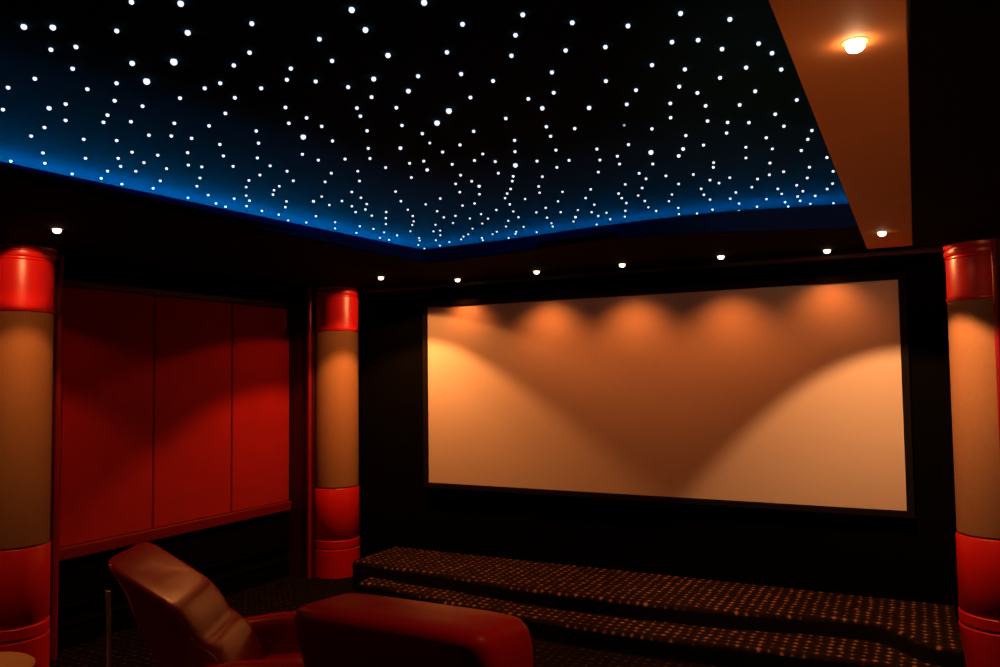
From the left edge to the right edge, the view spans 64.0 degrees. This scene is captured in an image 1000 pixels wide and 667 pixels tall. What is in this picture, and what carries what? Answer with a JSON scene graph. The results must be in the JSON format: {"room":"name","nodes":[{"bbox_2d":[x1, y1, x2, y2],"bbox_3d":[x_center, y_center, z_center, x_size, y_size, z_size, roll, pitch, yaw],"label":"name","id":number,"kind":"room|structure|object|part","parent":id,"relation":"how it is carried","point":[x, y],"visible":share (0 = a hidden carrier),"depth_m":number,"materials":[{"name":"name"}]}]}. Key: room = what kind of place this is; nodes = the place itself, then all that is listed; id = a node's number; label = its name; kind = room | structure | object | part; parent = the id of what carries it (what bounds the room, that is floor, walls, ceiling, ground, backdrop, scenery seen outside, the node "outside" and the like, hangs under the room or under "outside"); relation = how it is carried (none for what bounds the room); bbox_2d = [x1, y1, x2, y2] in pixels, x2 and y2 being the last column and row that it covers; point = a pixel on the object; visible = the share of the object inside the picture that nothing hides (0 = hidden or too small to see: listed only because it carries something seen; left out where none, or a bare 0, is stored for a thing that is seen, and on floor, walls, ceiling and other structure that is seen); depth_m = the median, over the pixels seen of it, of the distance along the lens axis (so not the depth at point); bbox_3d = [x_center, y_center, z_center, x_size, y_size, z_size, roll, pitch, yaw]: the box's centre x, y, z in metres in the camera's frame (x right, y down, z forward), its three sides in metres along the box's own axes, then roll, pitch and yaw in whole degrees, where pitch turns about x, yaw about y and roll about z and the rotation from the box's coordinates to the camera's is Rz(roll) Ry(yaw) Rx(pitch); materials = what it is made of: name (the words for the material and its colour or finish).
{"room":"home theater","nodes":[
{"label":"home theater","id":0,"kind":"room"},
{"bbox_2d":[58,259,287,624],"bbox_3d":[-3.523,0.412,3.502,0.100,2.900,8.200,-2,-3,27],"label":"wall","id":1,"kind":"structure","parent":0,"point":[73,269],"depth_m":5.70,"materials":[{"name":"black paint"}]},
{"bbox_2d":[50,228,63,233],"bbox_3d":[-2.224,-0.513,4.015,0.060,0.022,0.060,-2,-3,27],"label":"recessed light","id":2,"kind":"object","parent":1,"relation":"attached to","point":[55,230],"visible":1,"depth_m":4.00,"materials":[{"name":"white glass"}]},
{"bbox_2d":[59,287,153,547],"bbox_3d":[-2.568,0.520,5.192,0.035,1.600,0.725,-2,-3,27],"label":"wall panel","id":3,"kind":"object","parent":1,"relation":"attached to","point":[107,404],"visible":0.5,"depth_m":5.18,"materials":[{"name":"red fabric"}]},
{"bbox_2d":[58,511,288,609],"bbox_3d":[-2.251,1.576,5.725,0.035,0.290,2.110,-2,-3,27],"label":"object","id":4,"kind":"structure","parent":1,"relation":"attached to","point":[83,577],"depth_m":5.79,"materials":[{"name":"black paint"}]},
{"bbox_2d":[57,558,289,650],"bbox_3d":[-2.245,1.892,5.707,0.040,0.147,2.110,-2,-3,27],"label":"baseboard","id":5,"kind":"structure","parent":1,"relation":"attached to","point":[82,630],"depth_m":5.26,"materials":[{"name":"black paint"}]},
{"bbox_2d":[59,500,290,561],"bbox_3d":[-2.242,1.386,5.729,0.060,0.080,2.110,-2,-3,27],"label":"trim","id":6,"kind":"structure","parent":1,"relation":"attached to","point":[125,540],"depth_m":5.54,"materials":[{"name":"red wood"}]},
{"bbox_2d":[64,278,290,307],"bbox_3d":[-2.266,-0.279,5.820,0.050,0.045,2.110,-2,-3,27],"label":"trim","id":7,"kind":"structure","parent":1,"relation":"attached to","point":[67,282],"depth_m":5.64,"materials":[{"name":"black wood"}]},
{"bbox_2d":[152,296,231,527],"bbox_3d":[-2.235,0.550,5.833,0.035,1.600,0.700,-2,-3,27],"label":"wall panel","id":8,"kind":"object","parent":1,"relation":"attached to","point":[191,440],"visible":1,"depth_m":5.79,"materials":[{"name":"red fabric"}]},
{"bbox_2d":[0,165,426,280],"bbox_3d":[-2.652,-0.579,3.175,1.815,0.030,5.940,-2,-3,27],"label":"ceiling","id":9,"kind":"structure","parent":1,"relation":"attached to","point":[97,229],"depth_m":4.27,"materials":[{"name":"brown paint"}]},
{"bbox_2d":[0,161,428,263],"bbox_3d":[-1.916,-0.633,2.772,0.463,0.078,5.967,-3,-4,33],"label":"trim","id":10,"kind":"structure","parent":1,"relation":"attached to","point":[316,234],"depth_m":4.25,"materials":[{"name":"blue paint"}]},
{"bbox_2d":[230,303,288,511],"bbox_3d":[-1.925,0.578,6.431,0.035,1.600,0.630,-2,-3,27],"label":"wall panel","id":11,"kind":"object","parent":1,"relation":"attached to","point":[259,334],"visible":1,"depth_m":6.40,"materials":[{"name":"red fabric"}]},
{"bbox_2d":[0,0,848,249],"bbox_3d":[-1.096,-0.877,2.302,5.400,0.120,8.200,-2,-3,27],"label":"ceiling","id":12,"kind":"structure","parent":0,"point":[284,34],"depth_m":2.84,"materials":[{"name":"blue paint"}]},
{"bbox_2d":[21,24,26,29],"bbox_3d":[-1.270,-0.817,2.134,0.016,0.012,0.016,-2,-3,27],"label":"star","id":13,"kind":"object","parent":12,"relation":"attached to","point":[23,26],"visible":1,"depth_m":2.13,"materials":[{"name":"white"}]},
{"bbox_2d":[143,79,149,84],"bbox_3d":[-1.117,-0.795,2.530,0.021,0.016,0.021,-2,-3,27],"label":"star","id":14,"kind":"object","parent":12,"relation":"attached to","point":[146,81],"visible":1,"depth_m":2.52,"materials":[{"name":"white"}]},
{"bbox_2d":[170,59,176,64],"bbox_3d":[-0.969,-0.805,2.377,0.021,0.016,0.021,-2,-3,27],"label":"star","id":15,"kind":"object","parent":12,"relation":"attached to","point":[172,61],"visible":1,"depth_m":2.37,"materials":[{"name":"white"}]},
{"bbox_2d":[178,1,183,6],"bbox_3d":[-0.803,-0.829,2.013,0.016,0.012,0.016,-2,-3,27],"label":"star","id":16,"kind":"object","parent":12,"relation":"attached to","point":[180,3],"visible":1,"depth_m":2.01,"materials":[{"name":"white"}]},
{"bbox_2d":[187,146,833,248],"bbox_3d":[0.152,-0.717,4.384,2.964,0.008,2.070,-2,-3,27],"label":"stars","id":17,"kind":"object","parent":12,"relation":"attached to","point":[745,146],"visible":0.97,"depth_m":4.68,"materials":[{"name":"white"}]},
{"bbox_2d":[50,576,963,666],"bbox_3d":[-1.064,1.814,2.160,5.600,0.100,8.400,-2,-3,27],"label":"floor","id":18,"kind":"structure","parent":0,"point":[129,648],"depth_m":4.86,"materials":[{"name":"carpet"}]},
{"bbox_2d":[0,652,35,666],"bbox_3d":[-2.021,1.558,3.075,0.400,0.530,0.400,-2,-3,27],"label":"side table","id":19,"kind":"object","parent":18,"relation":"on","point":[7,659],"visible":1,"depth_m":3.18,"materials":[{"name":"beige wood"}]},
{"bbox_2d":[0,243,63,666],"bbox_3d":[-2.735,0.710,4.527,0.394,2.395,0.558,-2,-3,21],"label":"round column","id":20,"kind":"structure","parent":18,"relation":"on","point":[31,276],"depth_m":4.41,"materials":[{"name":"red wood"}]},
{"bbox_2d":[105,591,110,666],"bbox_3d":[-1.358,1.328,2.769,0.041,0.858,0.008,-2,-3,27],"label":"post","id":21,"kind":"object","parent":18,"relation":"on","point":[107,593],"visible":1,"depth_m":2.78,"materials":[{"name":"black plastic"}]},
{"bbox_2d":[108,542,303,666],"bbox_3d":[-0.983,1.342,3.217,1.032,0.953,0.758,-1,-3,-3],"label":"recliner","id":22,"kind":"object","parent":18,"relation":"on","point":[184,620],"visible":0.78,"depth_m":3.12,"materials":[{"name":"red leather"}]},
{"bbox_3d":[-0.786,1.470,2.913,0.636,0.550,0.148,-1,-3,-3],"label":"armrest","id":23,"kind":"part","parent":22,"relation":"part of","materials":[{"name":"leather"}]},
{"bbox_3d":[-0.813,1.503,3.522,0.636,0.550,0.148,-1,-3,-3],"label":"armrest","id":24,"kind":"part","parent":22,"relation":"part of","materials":[{"name":"leather"}]},
{"bbox_2d":[264,652,301,658],"bbox_3d":[-0.822,1.472,3.217,0.592,0.290,0.450,-1,-3,-3],"label":"seat cushion","id":25,"kind":"object","parent":22,"relation":"on","point":[267,655],"depth_m":3.35,"materials":[{"name":"leather"}]},
{"bbox_2d":[287,286,359,578],"bbox_3d":[-1.456,0.814,6.778,0.527,2.395,0.450,-2,-3,27],"label":"round column","id":26,"kind":"structure","parent":18,"relation":"on","point":[324,515],"depth_m":6.63,"materials":[{"name":"red wood"}]},
{"bbox_2d":[294,593,532,666],"bbox_3d":[-0.062,1.239,2.355,0.898,1.045,1.015,-2,-3,27],"label":"recliner","id":27,"kind":"object","parent":18,"relation":"on","point":[351,629],"visible":1,"depth_m":1.96,"materials":[{"name":"red smooth leather"}]},
{"bbox_2d":[353,547,962,666],"bbox_3d":[0.697,1.800,5.295,4.087,0.218,1.015,-2,-3,27],"label":"stage","id":28,"kind":"object","parent":18,"relation":"on","point":[729,624],"visible":0.96,"depth_m":4.90,"materials":[{"name":"carpet"}]},
{"bbox_2d":[943,238,999,666],"bbox_3d":[2.831,0.667,4.482,0.535,2.343,0.585,-2,-3,27],"label":"round column","id":29,"kind":"structure","parent":18,"relation":"on","point":[972,267],"depth_m":4.36,"materials":[{"name":"brown fabric"}]},
{"bbox_2d":[358,253,958,627],"bbox_3d":[0.829,0.488,5.919,5.600,2.900,0.100,-2,-3,27],"label":"wall","id":30,"kind":"structure","parent":0,"point":[904,559],"depth_m":5.63,"materials":[{"name":"black paint"}]},
{"bbox_2d":[236,227,912,288],"bbox_3d":[0.480,-0.503,5.320,5.400,0.030,1.365,-2,-3,27],"label":"trim","id":31,"kind":"structure","parent":30,"relation":"attached to","point":[649,251],"depth_m":5.19,"materials":[{"name":"brown paint"}]},
{"bbox_2d":[423,204,858,263],"bbox_3d":[0.637,-0.563,4.675,2.645,0.078,0.420,-2,-3,27],"label":"trim","id":32,"kind":"structure","parent":30,"relation":"attached to","point":[824,216],"depth_m":4.31,"materials":[{"name":"blue paint"}]},
{"bbox_2d":[359,246,943,293],"bbox_3d":[0.785,-0.441,5.903,5.400,0.040,0.045,-2,-3,27],"label":"trim","id":33,"kind":"structure","parent":30,"relation":"attached to","point":[938,249],"depth_m":5.65,"materials":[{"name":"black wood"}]},
{"bbox_2d":[422,272,914,518],"bbox_3d":[0.960,0.438,5.758,3.553,1.516,0.065,-2,-3,27],"label":"projection screen","id":34,"kind":"object","parent":30,"relation":"attached to","point":[785,394],"visible":1,"depth_m":5.57,"materials":[{"name":"beige fabric"}]},
{"bbox_2d":[822,249,831,253],"bbox_3d":[2.047,-0.512,5.006,0.060,0.022,0.060,-2,-3,27],"label":"recessed light","id":35,"kind":"object","parent":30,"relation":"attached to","point":[826,251],"visible":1,"depth_m":4.99,"materials":[{"name":"white glass"}]},
{"bbox_3d":[1.359,0.221,0.976,0.100,2.900,8.200,-2,-3,27],"label":"wall","id":36,"kind":"structure","parent":0,"visible":0},
{"bbox_2d":[769,0,911,248],"bbox_3d":[0.768,-0.692,1.776,0.240,0.100,6.600,-2,-3,27],"label":"ceiling soffit","id":37,"kind":"structure","parent":36,"relation":"attached to","point":[859,102],"depth_m":2.11,"materials":[{"name":"brown paint"}]},
{"bbox_2d":[840,36,869,52],"bbox_3d":[0.783,-0.631,1.762,0.060,0.022,0.060,-2,-3,27],"label":"recessed light","id":38,"kind":"object","parent":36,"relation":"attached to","point":[856,45],"visible":1,"depth_m":1.75,"materials":[{"name":"white glass"}]},
{"bbox_3d":[0.783,-0.631,1.762,0.040,0.022,0.040,-2,-3,27],"label":"bulb","id":39,"kind":"part","parent":38,"relation":"part of","materials":[{"name":"white glass"}]},
{"bbox_2d":[876,231,887,235],"bbox_3d":[1.992,-0.518,4.172,0.060,0.022,0.060,-2,-3,27],"label":"recessed light","id":40,"kind":"object","parent":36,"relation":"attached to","point":[880,233],"visible":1,"depth_m":4.16,"materials":[{"name":"white glass"}]},
{"bbox_3d":[1.992,-0.518,4.172,0.040,0.022,0.040,-2,-3,27],"label":"bulb","id":41,"kind":"part","parent":40,"relation":"part of","materials":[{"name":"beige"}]},
{"bbox_2d":[907,0,999,247],"bbox_3d":[1.181,-0.700,1.562,0.690,0.115,6.600,-2,-3,27],"label":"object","id":42,"kind":"structure","parent":36,"relation":"attached to","point":[954,45],"depth_m":2.27,"materials":[{"name":"black paint"}]}
]}

